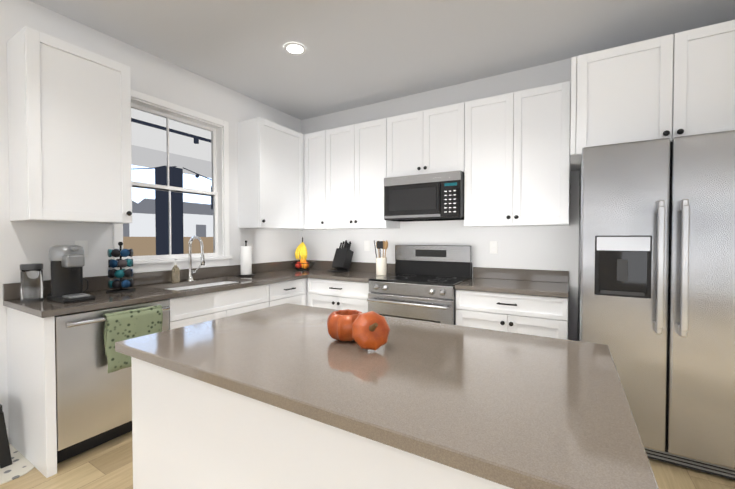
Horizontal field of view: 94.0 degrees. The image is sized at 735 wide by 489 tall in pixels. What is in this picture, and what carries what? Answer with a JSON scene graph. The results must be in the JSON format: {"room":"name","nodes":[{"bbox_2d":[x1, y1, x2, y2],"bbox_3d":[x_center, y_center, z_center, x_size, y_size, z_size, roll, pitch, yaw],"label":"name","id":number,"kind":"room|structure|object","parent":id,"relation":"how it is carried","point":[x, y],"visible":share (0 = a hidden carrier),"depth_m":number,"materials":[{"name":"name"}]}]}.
{"room":"kitchen","nodes":[
{"label":"kitchen","id":0,"kind":"room"},
{"bbox_2d":[0,0,301,440],"bbox_3d":[-2.893,-0.139,1.039,0.150,2.750,7.820,1,1,31],"label":"wall","id":1,"kind":"structure","parent":0,"point":[23,242],"depth_m":2.50,"materials":[{"name":"white paint"}]},
{"bbox_2d":[7,26,131,223],"bbox_3d":[-1.896,-0.686,2.221,0.348,1.080,0.532,1,1,31],"label":"upper cabinet","id":2,"kind":"object","parent":1,"relation":"attached to","point":[69,125],"visible":1,"depth_m":2.08,"materials":[{"name":"white wood"}]},
{"bbox_2d":[75,241,87,256],"bbox_3d":[-2.001,0.031,2.396,0.007,0.116,0.072,1,1,31],"label":"electrical outlet plate","id":3,"kind":"object","parent":1,"relation":"attached to","point":[84,244],"depth_m":2.41,"materials":[{"name":"white plastic"}]},
{"bbox_2d":[3,260,301,299],"bbox_3d":[-1.516,0.266,3.205,0.018,0.100,2.658,1,1,31],"label":"backsplash","id":4,"kind":"structure","parent":1,"relation":"attached to","point":[10,291],"depth_m":2.83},
{"bbox_2d":[113,89,232,272],"bbox_3d":[-1.687,-0.494,3.012,0.170,1.423,1.045,1,1,31],"label":"window","id":5,"kind":"structure","parent":1,"relation":"in","point":[180,177],"depth_m":3.04,"materials":[{"name":"white wood"}]},
{"bbox_2d":[238,117,303,228],"bbox_3d":[-1.016,-0.714,3.709,0.348,1.080,0.646,1,1,31],"label":"upper cabinet","id":6,"kind":"object","parent":1,"relation":"attached to","point":[270,175],"visible":1,"depth_m":3.50,"materials":[{"name":"white wood"}]},
{"bbox_2d":[0,431,734,488],"bbox_3d":[0.459,1.321,-0.830,7.850,0.100,7.970,1,1,31],"label":"floor","id":7,"kind":"structure","parent":0,"point":[108,465],"depth_m":1.81,"materials":[{"name":"brown wood"}]},
{"bbox_2d":[0,445,34,484],"bbox_3d":[-2.247,1.224,1.548,0.466,0.004,1.053,1,1,31],"label":"rug","id":8,"kind":"object","parent":7,"relation":"on","point":[21,465],"visible":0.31,"depth_m":1.86,"materials":[{"name":"white fabric"}]},
{"bbox_2d":[0,404,11,468],"bbox_3d":[-2.208,1.049,1.748,0.278,0.336,0.496,1,1,31],"label":"pet feeder","id":9,"kind":"object","parent":8,"relation":"on","point":[5,458],"visible":1,"depth_m":1.87,"materials":[{"name":"black plastic"}]},
{"bbox_2d":[55,299,169,463],"bbox_3d":[-1.719,0.792,2.209,0.657,0.844,0.599,1,1,31],"label":"dishwasher","id":10,"kind":"object","parent":7,"relation":"on","point":[93,367],"visible":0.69,"depth_m":1.97,"materials":[{"name":"grey metal"}]},
{"bbox_2d":[103,305,162,372],"bbox_3d":[-1.429,0.565,2.103,0.054,0.340,0.318,1,1,31],"label":"towel","id":11,"kind":"object","parent":10,"relation":"hanging from","point":[133,323],"depth_m":2.04,"materials":[{"name":"green fabric"}]},
{"bbox_2d":[127,280,274,329],"bbox_3d":[-1.360,0.779,2.906,0.599,0.845,0.960,1,1,31],"label":"base cabinet","id":12,"kind":"object","parent":7,"relation":"on","point":[210,293],"depth_m":2.69,"materials":[{"name":"white wood"}]},
{"bbox_2d":[3,268,333,319],"bbox_3d":[-1.250,0.336,3.061,0.623,0.034,2.678,1,1,31],"label":"countertop","id":13,"kind":"structure","parent":12,"relation":"on","point":[143,293],"depth_m":2.37,"materials":[{"name":"grey stone"}]},
{"bbox_2d":[20,263,43,301],"bbox_3d":[-2.026,0.227,2.069,0.102,0.219,0.102,1,1,31],"label":"canister","id":14,"kind":"object","parent":13,"relation":"on","point":[31,281],"visible":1,"depth_m":2.03,"materials":[{"name":"silver metal"}]},
{"bbox_2d":[47,245,95,302],"bbox_3d":[-1.837,0.169,2.125,0.352,0.333,0.200,1,1,31],"label":"coffee machine","id":15,"kind":"object","parent":13,"relation":"on","point":[67,263],"visible":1,"depth_m":2.05,"materials":[{"name":"black plastic"}]},
{"bbox_2d":[106,242,135,292],"bbox_3d":[-1.742,0.155,2.420,0.170,0.350,0.170,1,1,31],"label":"pod carousel","id":16,"kind":"object","parent":13,"relation":"on","point":[124,284],"visible":1,"depth_m":2.37,"materials":[{"name":"black metal"}]},
{"bbox_2d":[172,258,179,282],"bbox_3d":[-1.614,0.220,2.886,0.068,0.203,0.059,1,1,31],"label":"soap bottle","id":17,"kind":"object","parent":13,"relation":"on","point":[175,274],"visible":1,"depth_m":2.87,"materials":[{"name":"beige"}]},
{"bbox_2d":[187,236,204,280],"bbox_3d":[-1.474,0.121,2.983,0.225,0.396,0.099,1,1,31],"label":"faucet","id":18,"kind":"object","parent":13,"relation":"on","point":[190,271],"visible":1,"depth_m":2.99,"materials":[{"name":"silver metal"}]},
{"bbox_2d":[237,241,254,276],"bbox_3d":[-1.206,0.135,3.404,0.164,0.352,0.164,1,1,31],"label":"paper towel","id":19,"kind":"object","parent":13,"relation":"on","point":[246,259],"visible":1,"depth_m":3.36,"materials":[{"name":"white paper"}]},
{"bbox_2d":[291,237,314,269],"bbox_3d":[-0.760,0.105,4.040,0.277,0.389,0.277,1,1,31],"label":"fruit basket","id":20,"kind":"object","parent":13,"relation":"on","point":[301,251],"visible":1,"depth_m":4.00,"materials":[{"name":"yellow food"}]},
{"bbox_2d":[275,280,306,305],"bbox_3d":[-1.038,0.769,3.451,0.599,0.845,0.549,1,1,31],"label":"base cabinet","id":21,"kind":"object","parent":7,"relation":"on","point":[291,291],"depth_m":3.37,"materials":[{"name":"white wood"}]},
{"bbox_2d":[131,357,511,488],"bbox_3d":[-0.029,0.810,1.239,1.511,0.845,0.829,1,1,31],"label":"kitchen island","id":22,"kind":"object","parent":7,"relation":"on","point":[189,432],"visible":0.46,"depth_m":0.95,"materials":[{"name":"white wood"}]},
{"bbox_2d":[115,303,658,488],"bbox_3d":[-0.032,0.370,1.221,1.529,0.034,0.870,1,1,31],"label":"island countertop","id":23,"kind":"structure","parent":22,"relation":"on","point":[515,410],"depth_m":0.87,"materials":[{"name":"grey stone"}]},
{"bbox_2d":[327,309,389,349],"bbox_3d":[-0.034,0.291,1.229,0.256,0.122,0.178,1,1,31],"label":"pumpkins","id":24,"kind":"object","parent":23,"relation":"on","point":[370,330],"visible":1,"depth_m":1.16,"materials":[{"name":"ceramic"}]},
{"bbox_2d":[307,278,370,312],"bbox_3d":[-0.165,0.766,3.614,0.773,0.845,0.635,1,1,31],"label":"base cabinet","id":25,"kind":"object","parent":7,"relation":"on","point":[336,294],"visible":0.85,"depth_m":3.36,"materials":[{"name":"white wood"}]},
{"bbox_2d":[306,260,394,282],"bbox_3d":[-0.404,0.273,3.753,1.336,0.134,0.623,1,1,31],"label":"countertop","id":26,"kind":"structure","parent":25,"relation":"on","point":[362,271],"depth_m":3.70,"materials":[{"name":"grey stone"}]},
{"bbox_2d":[328,240,353,272],"bbox_3d":[-0.294,0.128,3.854,0.190,0.350,0.255,1,1,39],"label":"knife block","id":27,"kind":"object","parent":26,"relation":"on","point":[342,260],"visible":0.98,"depth_m":3.83,"materials":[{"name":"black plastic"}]},
{"bbox_2d":[374,240,387,274],"bbox_3d":[0.140,0.133,3.490,0.154,0.353,0.118,1,1,31],"label":"utensil crock","id":28,"kind":"object","parent":26,"relation":"on","point":[381,265],"visible":1,"depth_m":3.45,"materials":[{"name":"beige ceramic"}]},
{"bbox_2d":[367,245,471,324],"bbox_3d":[0.481,0.604,3.162,0.786,1.185,0.693,1,1,31],"label":"range","id":29,"kind":"object","parent":7,"relation":"on","point":[421,282],"visible":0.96,"depth_m":3.06,"materials":[{"name":"silver metal"}]},
{"bbox_2d":[456,289,567,339],"bbox_3d":[1.190,0.781,2.812,0.784,0.845,0.635,1,1,31],"label":"base cabinet","id":30,"kind":"object","parent":7,"relation":"on","point":[543,316],"visible":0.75,"depth_m":2.54,"materials":[{"name":"white wood"}]},
{"bbox_2d":[455,267,568,297],"bbox_3d":[1.193,0.290,2.808,0.786,0.134,0.623,1,1,31],"label":"countertop","id":31,"kind":"structure","parent":30,"relation":"on","point":[552,283],"depth_m":2.89,"materials":[{"name":"grey stone"}]},
{"bbox_2d":[578,130,734,479],"bbox_3d":[1.875,0.319,2.159,0.925,1.792,0.952,1,1,31],"label":"refrigerator","id":32,"kind":"object","parent":7,"relation":"on","point":[656,287],"visible":0.9,"depth_m":1.83,"materials":[{"name":"grey metal"}]},
{"bbox_2d":[29,0,734,119],"bbox_3d":[0.459,-1.529,-0.883,7.850,0.100,7.970,1,1,31],"label":"ceiling","id":33,"kind":"structure","parent":0,"point":[358,53],"depth_m":2.53,"materials":[{"name":"white paint"}]},
{"bbox_2d":[284,42,305,54],"bbox_3d":[-0.569,-1.537,2.694,0.169,0.008,0.169,0,1,22],"label":"recessed light","id":34,"kind":"object","parent":33,"relation":"in","point":[293,48],"visible":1,"depth_m":2.66,"materials":[{"name":"white plastic"}]},
{"bbox_2d":[301,58,579,340],"bbox_3d":[2.450,-0.166,2.508,7.850,2.750,0.150,1,1,31],"label":"wall","id":35,"kind":"structure","parent":0,"point":[541,247],"depth_m":3.25,"materials":[{"name":"white paint"}]},
{"bbox_2d":[288,130,328,229],"bbox_3d":[-0.656,-0.720,4.044,0.626,1.080,0.348,1,1,31],"label":"upper cabinet","id":36,"kind":"object","parent":35,"relation":"attached to","point":[314,180],"visible":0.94,"depth_m":3.85,"materials":[{"name":"white wood"}]},
{"bbox_2d":[326,118,399,228],"bbox_3d":[-0.063,-0.713,3.693,0.748,1.080,0.348,1,1,31],"label":"upper cabinet","id":37,"kind":"object","parent":35,"relation":"attached to","point":[356,164],"visible":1,"depth_m":3.55,"materials":[{"name":"white wood"}]},
{"bbox_2d":[364,241,369,250],"bbox_3d":[-0.005,0.014,3.872,0.072,0.116,0.007,1,1,31],"label":"electrical outlet plate","id":38,"kind":"object","parent":35,"relation":"attached to","point":[366,243],"depth_m":3.87,"materials":[{"name":"white plastic"}]},
{"bbox_2d":[387,102,464,177],"bbox_3d":[0.588,-0.945,3.303,0.762,0.603,0.348,1,1,31],"label":"upper cabinet","id":39,"kind":"object","parent":35,"relation":"attached to","point":[428,141],"visible":0.79,"depth_m":3.16,"materials":[{"name":"white wood"}]},
{"bbox_2d":[384,170,463,221],"bbox_3d":[0.572,-0.438,3.278,0.740,0.404,0.424,1,1,31],"label":"microwave","id":40,"kind":"object","parent":39,"relation":"attached to","point":[439,196],"visible":0.98,"depth_m":3.09,"materials":[{"name":"grey metal"}]},
{"bbox_2d":[490,241,497,253],"bbox_3d":[1.170,0.026,3.177,0.072,0.116,0.007,1,1,31],"label":"electrical outlet plate","id":41,"kind":"object","parent":35,"relation":"attached to","point":[493,247],"depth_m":3.17,"materials":[{"name":"white plastic"}]},
{"bbox_2d":[464,81,570,226],"bbox_3d":[1.259,-0.699,2.911,0.792,1.080,0.348,1,1,31],"label":"upper cabinet","id":42,"kind":"object","parent":35,"relation":"attached to","point":[517,160],"visible":1,"depth_m":2.77,"materials":[{"name":"white wood"}]},
{"bbox_2d":[570,20,734,170],"bbox_3d":[1.966,-0.926,2.296,1.040,0.653,0.678,1,1,31],"label":"upper cabinet","id":43,"kind":"object","parent":35,"relation":"attached to","point":[671,86],"visible":0.9,"depth_m":2.08,"materials":[{"name":"white wood"}]}
]}

